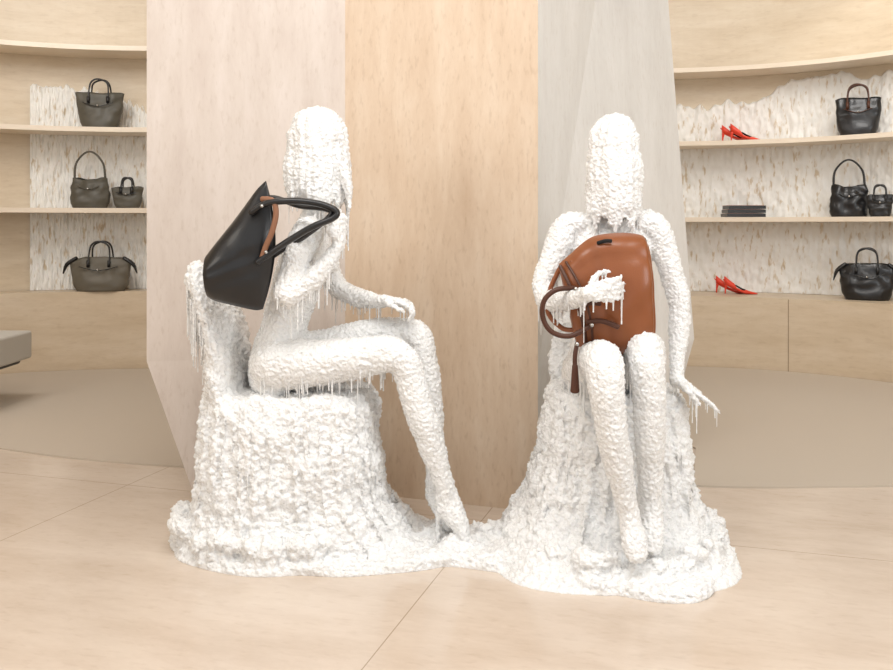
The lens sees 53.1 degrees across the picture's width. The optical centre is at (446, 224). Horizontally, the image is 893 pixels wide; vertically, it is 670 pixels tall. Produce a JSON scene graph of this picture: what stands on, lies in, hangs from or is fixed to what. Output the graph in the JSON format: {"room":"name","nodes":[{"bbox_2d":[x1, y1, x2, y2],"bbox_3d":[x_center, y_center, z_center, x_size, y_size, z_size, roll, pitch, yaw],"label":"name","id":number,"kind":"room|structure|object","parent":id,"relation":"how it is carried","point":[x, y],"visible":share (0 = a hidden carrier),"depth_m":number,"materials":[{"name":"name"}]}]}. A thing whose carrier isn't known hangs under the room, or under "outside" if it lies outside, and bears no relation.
{"room":"shop","nodes":[
{"label":"shop","id":0,"kind":"room"},
{"bbox_2d":[0,0,146,291],"bbox_3d":[-3.175,-0.720,6.119,4.590,3.600,1.400,0,0,-30],"label":"wall niche","id":1,"kind":"object","parent":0,"point":[85,22],"depth_m":6.76,"materials":[{"name":"wood"}]},
{"bbox_2d":[0,39,146,58],"bbox_3d":[-3.109,-1.302,6.005,4.237,0.035,1.359,0,0,-30],"label":"wall shelf","id":2,"kind":"object","parent":1,"relation":"attached to","point":[6,46],"visible":0.45,"depth_m":6.58,"materials":[{"name":"wood"}]},
{"bbox_2d":[0,124,146,135],"bbox_3d":[-3.109,-0.703,6.005,4.237,0.035,1.359,0,0,-30],"label":"wall shelf","id":3,"kind":"object","parent":1,"relation":"attached to","point":[4,128],"visible":0.43,"depth_m":6.56,"materials":[{"name":"wood"}]},
{"bbox_2d":[75,78,123,126],"bbox_3d":[-2.602,-0.909,6.701,0.358,0.378,0.158,0,0,-6],"label":"tote bag","id":4,"kind":"object","parent":3,"relation":"on","point":[94,109],"visible":0.97,"depth_m":6.66,"materials":[{"name":"grey leather"}]},
{"bbox_2d":[0,207,146,212],"bbox_3d":[-3.109,-0.107,6.005,4.237,0.035,1.359,0,0,-30],"label":"wall shelf","id":5,"kind":"object","parent":1,"relation":"attached to","point":[2,209],"visible":0.48,"depth_m":6.51,"materials":[{"name":"wood"}]},
{"bbox_2d":[70,151,110,207],"bbox_3d":[-2.669,-0.341,6.687,0.288,0.431,0.137,0,0,-7],"label":"leather shoulder bag","id":6,"kind":"object","parent":5,"relation":"on","point":[85,193],"visible":0.98,"depth_m":6.65,"materials":[{"name":"grey leather"}]},
{"bbox_2d":[111,177,143,207],"bbox_3d":[-2.404,-0.244,6.725,0.240,0.238,0.094,0,0,-3],"label":"leather handbag","id":7,"kind":"object","parent":5,"relation":"on","point":[123,197],"visible":0.98,"depth_m":6.70,"materials":[{"name":"grey leather"}]},
{"bbox_2d":[30,84,146,289],"bbox_3d":[-2.080,-0.293,6.792,2.120,1.572,0.269,0,0,3],"label":"cladding","id":8,"kind":"object","parent":1,"relation":"attached to","point":[55,238],"visible":0.22,"depth_m":6.82,"materials":[{"name":"white stone"}]},
{"bbox_2d":[0,448,892,669],"bbox_3d":[0.000,1.130,2.600,12.000,0.100,10.600,0,0,0],"label":"floor","id":9,"kind":"structure","parent":0,"point":[91,577],"depth_m":2.54,"materials":[{"name":"tile"}]},
{"bbox_2d":[0,289,148,373],"bbox_3d":[-3.118,0.787,6.020,4.206,0.585,1.288,0,0,-30],"label":"base cabinet","id":10,"kind":"object","parent":9,"relation":"on","point":[70,329],"visible":0.41,"depth_m":6.62,"materials":[{"name":"wood"}]},
{"bbox_2d":[63,240,137,291],"bbox_3d":[-2.594,0.306,6.702,0.542,0.379,0.188,0,0,-6],"label":"leather handbag","id":11,"kind":"object","parent":10,"relation":"on","point":[89,274],"visible":1,"depth_m":6.65,"materials":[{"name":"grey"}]},
{"bbox_2d":[0,369,183,467],"bbox_3d":[-2.663,1.076,5.314,3.285,0.008,2.711,0,0,0],"label":"carpet","id":12,"kind":"object","parent":9,"relation":"on","point":[118,416],"visible":0.56,"depth_m":4.97,"materials":[{"name":"beige carpet"}]},
{"bbox_2d":[0,330,30,368],"bbox_3d":[-3.160,0.861,5.270,1.200,0.422,0.500,0,0,0],"label":"upholstered bench","id":13,"kind":"object","parent":12,"relation":"on","point":[15,345],"visible":1,"depth_m":5.32,"materials":[{"name":"grey fabric"}]},
{"bbox_2d":[147,0,693,508],"bbox_3d":[-0.005,-0.720,4.180,2.340,3.600,1.640,0,0,0],"label":"stone column","id":14,"kind":"structure","parent":9,"relation":"on","point":[468,123],"depth_m":3.52,"materials":[{"name":"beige stone"}]},
{"bbox_2d":[167,260,742,603],"bbox_3d":[-0.004,0.614,2.959,1.911,0.985,0.831,0,0,0],"label":"plinth","id":15,"kind":"object","parent":9,"relation":"on","point":[282,487],"visible":0.85,"depth_m":2.85,"materials":[{"name":"white"}]},
{"bbox_2d":[247,105,469,542],"bbox_3d":[-0.313,0.337,3.053,0.720,1.484,0.459,0,0,-12],"label":"mannequin","id":16,"kind":"object","parent":15,"relation":"on","point":[286,357],"visible":0.91,"depth_m":2.92},
{"bbox_2d":[203,181,339,309],"bbox_3d":[-0.545,0.065,2.805,0.434,0.408,0.125,0,0,5],"label":"tote bag","id":17,"kind":"object","parent":16,"relation":"attached to","point":[238,269],"visible":1,"depth_m":2.78,"materials":[{"name":"black leather"}]},
{"bbox_2d":[532,112,720,563],"bbox_3d":[0.583,0.308,2.904,0.550,1.375,0.523,0,0,-26],"label":"mannequin","id":18,"kind":"object","parent":15,"relation":"on","point":[614,185],"visible":0.84,"depth_m":2.75},
{"bbox_2d":[540,233,655,393],"bbox_3d":[0.472,0.269,2.813,0.373,0.489,0.202,0,0,0],"label":"leather handbag","id":19,"kind":"object","parent":18,"relation":"hanging from","point":[628,255],"visible":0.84,"depth_m":2.75,"materials":[{"name":"brown leather"}]},
{"bbox_2d":[679,366,892,488],"bbox_3d":[2.237,1.076,5.235,2.927,0.008,3.150,0,0,0],"label":"carpet","id":20,"kind":"object","parent":9,"relation":"on","point":[774,429],"visible":0.69,"depth_m":4.68,"materials":[{"name":"beige carpet"}]},
{"bbox_2d":[687,291,892,382],"bbox_3d":[2.463,0.810,6.382,4.088,0.540,1.376,0,0,33],"label":"base cabinet","id":21,"kind":"object","parent":9,"relation":"on","point":[833,335],"visible":0.49,"depth_m":6.53,"materials":[{"name":"wood"}]},
{"bbox_2d":[714,276,743,293],"bbox_3d":[2.250,0.469,7.050,0.264,0.142,0.076,0,0,11],"label":"shoe","id":22,"kind":"object","parent":21,"relation":"on","point":[719,282],"visible":0.62,"depth_m":7.04,"materials":[{"name":"red leather"}]},
{"bbox_2d":[723,276,757,293],"bbox_3d":[2.290,0.469,6.964,0.264,0.142,0.076,0,0,6],"label":"shoe","id":23,"kind":"object","parent":21,"relation":"on","point":[727,282],"visible":1,"depth_m":6.95,"materials":[{"name":"red leather"}]},
{"bbox_2d":[788,299,788,371],"bbox_3d":[2.504,0.810,6.541,0.005,0.530,0.003,0,0,31],"label":"trim","id":24,"kind":"structure","parent":21,"relation":"attached to","point":[788,299],"depth_m":6.54,"materials":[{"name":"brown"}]},
{"bbox_2d":[833,247,892,300],"bbox_3d":[3.034,0.351,6.442,0.449,0.378,0.188,0,0,27],"label":"leather handbag","id":25,"kind":"object","parent":21,"relation":"on","point":[858,281],"visible":1,"depth_m":6.39,"materials":[{"name":"black leather"}]},
{"bbox_2d":[668,0,892,295],"bbox_3d":[2.573,-0.720,6.554,4.470,3.600,1.307,0,0,33],"label":"wall niche","id":26,"kind":"object","parent":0,"point":[704,33],"visible":0.09,"depth_m":7.14,"materials":[{"name":"wood"}]},
{"bbox_2d":[673,50,892,79],"bbox_3d":[2.498,-1.212,6.437,4.117,0.035,1.280,0,0,33],"label":"wall shelf","id":27,"kind":"object","parent":26,"relation":"attached to","point":[883,57],"visible":0.48,"depth_m":6.82,"materials":[{"name":"wood"}]},
{"bbox_2d":[676,70,892,297],"bbox_3d":[2.546,-0.323,6.512,4.119,1.722,1.104,0,0,33],"label":"cladding","id":28,"kind":"object","parent":26,"relation":"attached to","point":[790,181],"visible":0.38,"depth_m":7.05,"materials":[{"name":"white stone"}]},
{"bbox_2d":[679,132,892,148],"bbox_3d":[2.498,-0.637,6.437,4.117,0.035,1.280,0,0,33],"label":"wall shelf","id":29,"kind":"object","parent":26,"relation":"attached to","point":[884,136],"visible":0.49,"depth_m":6.79,"materials":[{"name":"wood"}]},
{"bbox_2d":[720,125,745,140],"bbox_3d":[2.304,-0.726,7.072,0.264,0.142,0.076,0,0,11],"label":"shoe","id":30,"kind":"object","parent":29,"relation":"on","point":[725,131],"visible":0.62,"depth_m":7.06,"materials":[{"name":"red leather"}]},
{"bbox_2d":[729,123,757,139],"bbox_3d":[2.344,-0.726,6.986,0.264,0.142,0.076,0,0,6],"label":"shoe","id":31,"kind":"object","parent":29,"relation":"on","point":[733,129],"visible":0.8,"depth_m":6.97,"materials":[{"name":"red leather"}]},
{"bbox_2d":[835,83,881,134],"bbox_3d":[3.037,-0.849,6.589,0.311,0.388,0.156,0,0,25],"label":"tote bag","id":32,"kind":"object","parent":29,"relation":"on","point":[854,115],"visible":0.97,"depth_m":6.54,"materials":[{"name":"black leather"}]},
{"bbox_2d":[685,216,892,221],"bbox_3d":[2.498,-0.043,6.437,4.117,0.035,1.280,0,0,33],"label":"wall shelf","id":33,"kind":"object","parent":26,"relation":"attached to","point":[887,218],"visible":0.44,"depth_m":6.73,"materials":[{"name":"wood"}]},
{"bbox_2d":[721,205,765,216],"bbox_3d":[2.324,-0.108,6.996,0.302,0.090,0.160,0,0,0],"label":"stacked books","id":34,"kind":"object","parent":33,"relation":"on","point":[728,210],"visible":0.98,"depth_m":6.92,"materials":[{"name":"black leather"}]},
{"bbox_2d":[829,159,868,216],"bbox_3d":[2.989,-0.276,6.634,0.269,0.431,0.144,0,0,24],"label":"leather shoulder bag","id":35,"kind":"object","parent":33,"relation":"on","point":[849,201],"visible":0.97,"depth_m":6.60,"materials":[{"name":"black leather"}]},
{"bbox_2d":[866,184,892,216],"bbox_3d":[3.148,-0.179,6.486,0.180,0.238,0.092,0,0,27],"label":"leather handbag","id":36,"kind":"object","parent":33,"relation":"on","point":[878,205],"visible":0.98,"depth_m":6.46,"materials":[{"name":"black leather"}]}
]}

